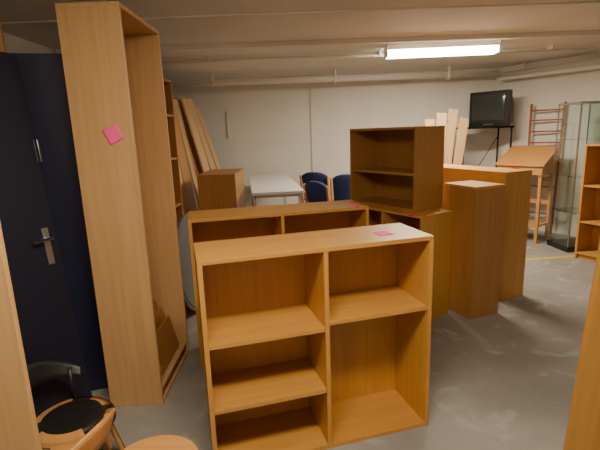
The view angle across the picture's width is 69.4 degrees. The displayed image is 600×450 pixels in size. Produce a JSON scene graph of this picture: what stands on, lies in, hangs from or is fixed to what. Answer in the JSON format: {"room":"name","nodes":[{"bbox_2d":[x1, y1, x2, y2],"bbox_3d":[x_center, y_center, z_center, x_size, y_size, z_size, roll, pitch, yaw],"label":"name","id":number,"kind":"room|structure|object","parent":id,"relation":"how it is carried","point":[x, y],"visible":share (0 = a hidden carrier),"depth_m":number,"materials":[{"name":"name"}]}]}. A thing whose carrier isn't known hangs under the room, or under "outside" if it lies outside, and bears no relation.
{"room":"storage room","nodes":[
{"label":"storage room","id":0,"kind":"room"},
{"bbox_2d":[3,32,54,52],"bbox_3d":[-2.469,-0.200,3.027,0.120,2.500,9.040,-2,12,0],"label":"wall","id":1,"kind":"structure","parent":0,"point":[13,44],"depth_m":3.82,"materials":[{"name":"white paint"}]},
{"bbox_2d":[55,30,599,52],"bbox_3d":[0.946,-1.857,4.356,6.780,0.045,0.080,-2,12,0],"label":"ceiling beam","id":2,"kind":"structure","parent":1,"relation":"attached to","point":[590,33],"depth_m":4.32,"materials":[{"name":"white paint"}]},
{"bbox_2d":[0,0,599,80],"bbox_3d":[1.494,-1.617,2.786,8.300,0.100,9.500,-2,12,0],"label":"ceiling","id":3,"kind":"structure","parent":0,"point":[580,17],"depth_m":3.86,"materials":[{"name":"white"}]},
{"bbox_2d":[1,1,599,24],"bbox_3d":[1.253,-1.660,3.301,7.380,0.012,0.030,-2,12,0],"label":"ceiling beam","id":4,"kind":"structure","parent":3,"relation":"attached to","point":[592,2],"depth_m":3.29,"materials":[{"name":"white paint"}]},
{"bbox_2d":[171,66,497,86],"bbox_3d":[0.259,-2.196,6.411,5.434,0.190,0.340,-2,12,0],"label":"ceiling pipe","id":5,"kind":"object","parent":3,"relation":"hanging from","point":[335,78],"depth_m":6.39,"materials":[{"name":"white metal"}]},
{"bbox_2d":[162,44,597,63],"bbox_3d":[0.541,-1.989,5.077,5.981,0.060,0.190,-2,12,0],"label":"conduit","id":6,"kind":"object","parent":3,"relation":"attached to","point":[550,48],"depth_m":5.06,"materials":[{"name":"white metal"}]},
{"bbox_2d":[172,68,496,210],"bbox_3d":[0.366,-1.217,7.345,5.620,2.500,0.121,-1,12,3],"label":"wall","id":7,"kind":"structure","parent":0,"point":[269,125],"depth_m":7.17,"materials":[{"name":"white paint"}]},
{"bbox_2d":[226,87,312,170],"bbox_3d":[-0.499,-1.340,7.271,1.420,1.830,0.020,-1,12,4],"label":"conduit","id":8,"kind":"object","parent":7,"relation":"attached to","point":[310,87],"visible":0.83,"depth_m":7.21,"materials":[{"name":"white"}]},
{"bbox_2d":[91,229,595,449],"bbox_3d":[1.583,0.924,3.326,8.300,0.102,9.500,-2,12,0],"label":"floor","id":9,"kind":"structure","parent":0,"point":[504,379],"depth_m":2.82,"materials":[{"name":"concrete"}]},
{"bbox_2d":[0,18,5,51],"bbox_3d":[-1.725,-0.121,2.681,0.100,2.440,0.040,-6,13,-20],"label":"wooden plank","id":10,"kind":"object","parent":9,"relation":"on","point":[2,43],"visible":0.02,"depth_m":2.48,"materials":[{"name":"orange wood"}]},
{"bbox_2d":[0,222,41,449],"bbox_3d":[-1.068,0.377,1.290,0.450,2.000,0.022,-3,12,-5],"label":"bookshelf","id":11,"kind":"object","parent":9,"relation":"on","point":[18,422],"visible":1,"depth_m":1.32,"materials":[{"name":"brown wood"}]},
{"bbox_2d":[0,52,91,417],"bbox_3d":[-1.545,0.201,2.072,0.272,2.051,0.810,5,14,29],"label":"door","id":12,"kind":"structure","parent":9,"relation":"on","point":[46,318],"depth_m":2.27,"materials":[{"name":"black metal"}]},
{"bbox_2d":[14,53,107,390],"bbox_3d":[-1.653,0.085,2.565,0.900,2.080,0.041,-5,12,-15],"label":"door","id":13,"kind":"structure","parent":9,"relation":"on","point":[42,74],"depth_m":2.55,"materials":[{"name":"laminate"}]},
{"bbox_2d":[27,360,125,449],"bbox_3d":[-1.112,0.952,2.079,0.430,0.557,0.451,0,12,10],"label":"bentwood chair","id":14,"kind":"object","parent":9,"relation":"on","point":[68,421],"visible":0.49,"depth_m":2.10,"materials":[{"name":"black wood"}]},
{"bbox_2d":[49,408,115,449],"bbox_3d":[-0.911,1.009,1.683,0.410,0.596,0.432,1,12,15],"label":"bentwood chair","id":15,"kind":"object","parent":9,"relation":"on","point":[94,439],"visible":1,"depth_m":1.60,"materials":[{"name":"orange wood"}]},
{"bbox_2d":[55,1,188,406],"bbox_3d":[-1.038,-0.075,2.737,0.320,2.280,0.660,-2,12,0],"label":"bookcase","id":16,"kind":"object","parent":9,"relation":"on","point":[112,61],"visible":0.93,"depth_m":2.49,"materials":[{"name":"brown wood"}]},
{"bbox_2d":[102,124,123,145],"bbox_3d":[-0.997,-0.482,2.308,0.113,0.113,0.003,-2,12,0],"label":"sticky note","id":17,"kind":"object","parent":16,"relation":"attached to","point":[112,133],"visible":1,"depth_m":2.31,"materials":[{"name":"pink paper"}]},
{"bbox_2d":[153,300,178,373],"bbox_3d":[-0.976,0.757,2.934,0.178,0.336,0.520,-2,12,0],"label":"boards","id":18,"kind":"object","parent":16,"relation":"on","point":[167,340],"visible":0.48,"depth_m":2.98,"materials":[{"name":"brown wood"}]},
{"bbox_2d":[123,435,197,449],"bbox_3d":[-0.522,1.086,1.597,0.340,0.452,0.340,-2,12,0],"label":"round stool","id":19,"kind":"object","parent":9,"relation":"on","point":[160,442],"visible":1,"depth_m":1.66,"materials":[{"name":"orange wood"}]},
{"bbox_2d":[163,78,182,224],"bbox_3d":[-1.344,-0.231,3.903,0.330,2.120,0.850,-2,12,0],"label":"bookcase","id":20,"kind":"object","parent":9,"relation":"on","point":[167,84],"visible":0.08,"depth_m":4.20,"materials":[{"name":"brown wood"}]},
{"bbox_2d":[178,159,188,213],"bbox_3d":[-1.375,-0.442,4.926,0.262,2.109,0.320,-2,12,0],"label":"wooden plank","id":21,"kind":"object","parent":9,"relation":"on","point":[184,199],"visible":0.04,"depth_m":5.02,"materials":[{"name":"brown wood"}]},
{"bbox_2d":[173,100,197,210],"bbox_3d":[-1.399,-0.543,5.344,0.301,2.135,0.340,-2,12,0],"label":"wooden plank","id":22,"kind":"object","parent":9,"relation":"on","point":[192,206],"visible":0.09,"depth_m":5.30,"materials":[{"name":"orange wood"}]},
{"bbox_2d":[177,213,195,310],"bbox_3d":[-0.979,0.338,4.056,0.108,0.918,0.920,-1,12,6],"label":"round tabletop","id":23,"kind":"object","parent":9,"relation":"on","point":[183,231],"visible":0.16,"depth_m":3.80,"materials":[{"name":"grey wood"}]},
{"bbox_2d":[173,99,199,209],"bbox_3d":[-1.410,-0.612,5.810,0.359,2.076,0.260,-2,12,0],"label":"wooden plank","id":24,"kind":"object","parent":9,"relation":"on","point":[193,175],"visible":0.42,"depth_m":5.68,"materials":[{"name":"brown wood"}]},
{"bbox_2d":[173,98,202,174],"bbox_3d":[-1.379,-0.674,6.032,0.491,2.103,0.340,-2,12,0],"label":"wooden plank","id":25,"kind":"object","parent":9,"relation":"on","point":[196,162],"visible":0.26,"depth_m":5.91,"materials":[{"name":"orange wood"}]},
{"bbox_2d":[181,98,209,172],"bbox_3d":[-1.279,-0.677,6.032,0.491,2.103,0.340,-2,12,0],"label":"wooden plank","id":26,"kind":"object","parent":9,"relation":"on","point":[185,102],"visible":0.44,"depth_m":5.85,"materials":[{"name":"brown wood"}]},
{"bbox_2d":[186,97,215,169],"bbox_3d":[-1.269,-0.771,6.390,0.565,2.137,0.300,-2,12,0],"label":"wooden plank","id":27,"kind":"object","parent":9,"relation":"on","point":[198,124],"visible":0.44,"depth_m":6.24,"materials":[{"name":"brown wood"}]},
{"bbox_2d":[195,107,220,168],"bbox_3d":[-1.237,-0.793,6.754,0.599,2.025,0.260,-2,12,0],"label":"wooden plank","id":28,"kind":"object","parent":9,"relation":"on","point":[211,148],"visible":0.34,"depth_m":6.60,"materials":[{"name":"brown wood"}]},
{"bbox_2d":[197,168,245,209],"bbox_3d":[-0.913,-0.061,5.296,0.420,1.180,0.800,-2,12,0],"label":"base cabinet","id":29,"kind":"object","parent":9,"relation":"on","point":[217,188],"visible":0.39,"depth_m":4.84,"materials":[{"name":"brown wood"}]},
{"bbox_2d":[249,172,304,206],"bbox_3d":[-0.375,-0.128,6.002,0.580,0.980,2.400,-3,12,-7],"label":"table","id":30,"kind":"object","parent":9,"relation":"on","point":[279,184],"visible":0.76,"depth_m":5.25,"materials":[{"name":"white laminate"}]},
{"bbox_2d":[188,200,368,368],"bbox_3d":[-0.141,0.406,3.236,1.260,1.070,0.350,-5,12,-13],"label":"bookcase","id":31,"kind":"object","parent":9,"relation":"on","point":[243,222],"visible":0.31,"depth_m":3.21,"materials":[{"name":"brown wood"}]},
{"bbox_2d":[193,223,433,449],"bbox_3d":[0.083,0.597,2.288,1.160,1.075,0.350,-5,12,-15],"label":"bookcase","id":32,"kind":"object","parent":9,"relation":"on","point":[312,340],"visible":1,"depth_m":2.33,"materials":[{"name":"brown wood"}]},
{"bbox_2d":[373,231,392,235],"bbox_3d":[0.432,0.042,2.241,0.076,0.003,0.076,-8,13,-24],"label":"sticky note","id":33,"kind":"object","parent":32,"relation":"on","point":[382,233],"visible":1,"depth_m":2.24,"materials":[{"name":"pink paper"}]},
{"bbox_2d":[303,181,329,202],"bbox_3d":[0.389,-0.037,5.289,0.554,1.047,0.480,-10,15,-34],"label":"upholstered chair","id":34,"kind":"object","parent":9,"relation":"on","point":[315,191],"visible":0.11,"depth_m":5.04,"materials":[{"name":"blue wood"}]},
{"bbox_2d":[299,172,333,202],"bbox_3d":[0.331,-0.293,6.502,0.480,1.047,0.554,5,14,29],"label":"upholstered chair","id":35,"kind":"object","parent":9,"relation":"on","point":[309,176],"visible":0.15,"depth_m":6.18,"materials":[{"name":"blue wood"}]},
{"bbox_2d":[330,174,349,200],"bbox_3d":[0.704,-0.212,6.058,0.480,1.047,0.554,1,12,15],"label":"upholstered chair","id":36,"kind":"object","parent":9,"relation":"on","point":[340,189],"visible":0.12,"depth_m":5.79,"materials":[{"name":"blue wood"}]},
{"bbox_2d":[364,204,451,319],"bbox_3d":[0.888,0.286,3.991,0.370,0.920,0.900,-10,14,-32],"label":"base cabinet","id":37,"kind":"object","parent":9,"relation":"on","point":[437,222],"visible":0.36,"depth_m":3.67,"materials":[{"name":"brown wood"}]},
{"bbox_2d":[350,125,444,212],"bbox_3d":[0.858,-0.532,3.950,0.350,0.700,0.820,-10,14,-32],"label":"bookcase","id":38,"kind":"object","parent":37,"relation":"on","point":[398,168],"visible":0.98,"depth_m":4.05,"materials":[{"name":"brown wood"}]},
{"bbox_2d":[424,119,434,125],"bbox_3d":[1.786,-0.586,6.020,0.170,1.721,0.114,-5,12,-12],"label":"board","id":39,"kind":"object","parent":9,"relation":"on","point":[427,122],"visible":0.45,"depth_m":5.88,"materials":[{"name":"beige wood"}]},
{"bbox_2d":[436,113,446,150],"bbox_3d":[1.924,-0.642,6.062,0.234,1.803,0.118,-2,12,-2],"label":"board","id":40,"kind":"object","parent":9,"relation":"on","point":[441,118],"visible":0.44,"depth_m":5.92,"materials":[{"name":"beige wood"}]},
{"bbox_2d":[444,123,454,163],"bbox_3d":[2.062,-0.596,6.153,0.299,1.664,0.091,-13,16,-42],"label":"board","id":41,"kind":"object","parent":9,"relation":"on","point":[450,127],"visible":0.34,"depth_m":6.06,"materials":[{"name":"beige wood"}]},
{"bbox_2d":[447,109,457,146],"bbox_3d":[2.088,-0.719,6.255,0.382,1.861,0.076,-8,13,-25],"label":"board","id":42,"kind":"object","parent":9,"relation":"on","point":[452,116],"visible":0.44,"depth_m":6.12,"materials":[{"name":"beige wood"}]},
{"bbox_2d":[452,117,468,164],"bbox_3d":[2.232,-0.658,6.239,0.424,1.739,0.066,-9,14,-30],"label":"board","id":43,"kind":"object","parent":9,"relation":"on","point":[463,122],"visible":0.44,"depth_m":6.16,"materials":[{"name":"beige wood"}]},
{"bbox_2d":[443,180,505,318],"bbox_3d":[1.496,0.201,3.790,0.310,1.130,0.380,-7,13,-21],"label":"storage cabinet","id":44,"kind":"object","parent":9,"relation":"on","point":[477,207],"visible":0.89,"depth_m":3.64,"materials":[{"name":"brown wood"}]},
{"bbox_2d":[452,125,514,166],"bbox_3d":[2.797,-0.717,6.758,0.780,1.600,0.440,-2,12,-2],"label":"tv stand","id":45,"kind":"object","parent":9,"relation":"on","point":[512,126],"visible":0.19,"depth_m":6.45,"materials":[{"name":"black metal"}]},
{"bbox_2d":[469,89,513,126],"bbox_3d":[2.934,-1.743,6.510,0.480,0.500,0.580,-12,16,-39],"label":"television","id":46,"kind":"object","parent":45,"relation":"on","point":[489,108],"visible":0.99,"depth_m":6.33,"materials":[{"name":"black plastic"}]},
{"bbox_2d":[438,164,531,300],"bbox_3d":[1.748,0.011,4.472,0.330,1.200,1.100,-7,13,-23],"label":"bookshelf","id":47,"kind":"object","parent":9,"relation":"on","point":[517,181],"visible":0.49,"depth_m":4.00,"materials":[{"name":"brown wood"}]},
{"bbox_2d":[495,146,554,243],"bbox_3d":[3.178,-0.449,6.138,0.480,1.309,0.660,-11,15,-37],"label":"desk","id":48,"kind":"object","parent":9,"relation":"on","point":[538,159],"visible":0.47,"depth_m":5.95,"materials":[{"name":"orange wood"}]},
{"bbox_2d":[528,102,566,213],"bbox_3d":[3.573,-0.820,6.391,0.084,1.901,0.481,-12,16,-39],"label":"rack","id":49,"kind":"object","parent":9,"relation":"on","point":[531,105],"visible":0.41,"depth_m":6.37,"materials":[{"name":"brown wood"}]},
{"bbox_2d":[547,101,599,252],"bbox_3d":[3.550,-0.606,5.511,0.420,1.850,0.420,-3,12,-3],"label":"glass display cabinet","id":50,"kind":"object","parent":9,"relation":"on","point":[568,167],"visible":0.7,"depth_m":5.40,"materials":[{"name":"clear glass"}]},
{"bbox_2d":[563,240,599,449],"bbox_3d":[1.378,0.222,1.684,0.558,1.972,0.022,-1,12,4],"label":"wood panel","id":51,"kind":"object","parent":9,"relation":"on","point":[583,427],"visible":1,"depth_m":1.78,"materials":[{"name":"brown wood"}]},
{"bbox_2d":[574,143,599,261],"bbox_3d":[3.659,-0.210,4.811,0.300,1.360,0.900,-8,14,-27],"label":"bookcase","id":52,"kind":"object","parent":9,"relation":"on","point":[588,226],"visible":1,"depth_m":5.18,"materials":[{"name":"brown wood"}]},
{"bbox_2d":[384,40,500,59],"bbox_3d":[1.534,-1.911,4.717,1.200,0.130,0.200,-1,12,3],"label":"ceiling lamp","id":53,"kind":"object","parent":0,"point":[481,47],"depth_m":4.63,"materials":[{"name":"white plastic"}]},
{"bbox_2d":[491,52,599,230],"bbox_3d":[4.324,-0.971,5.539,0.120,2.500,3.969,-10,14,-33],"label":"wall","id":54,"kind":"structure","parent":0,"point":[546,91],"depth_m":6.43,"materials":[{"name":"white paint"}]},
{"bbox_2d":[498,58,599,80],"bbox_3d":[4.081,-1.688,5.341,0.250,1.000,3.400,-10,14,-33],"label":"pipe","id":55,"kind":"object","parent":54,"relation":"attached to","point":[591,64],"visible":1,"depth_m":6.00,"materials":[{"name":"white"}]}
]}

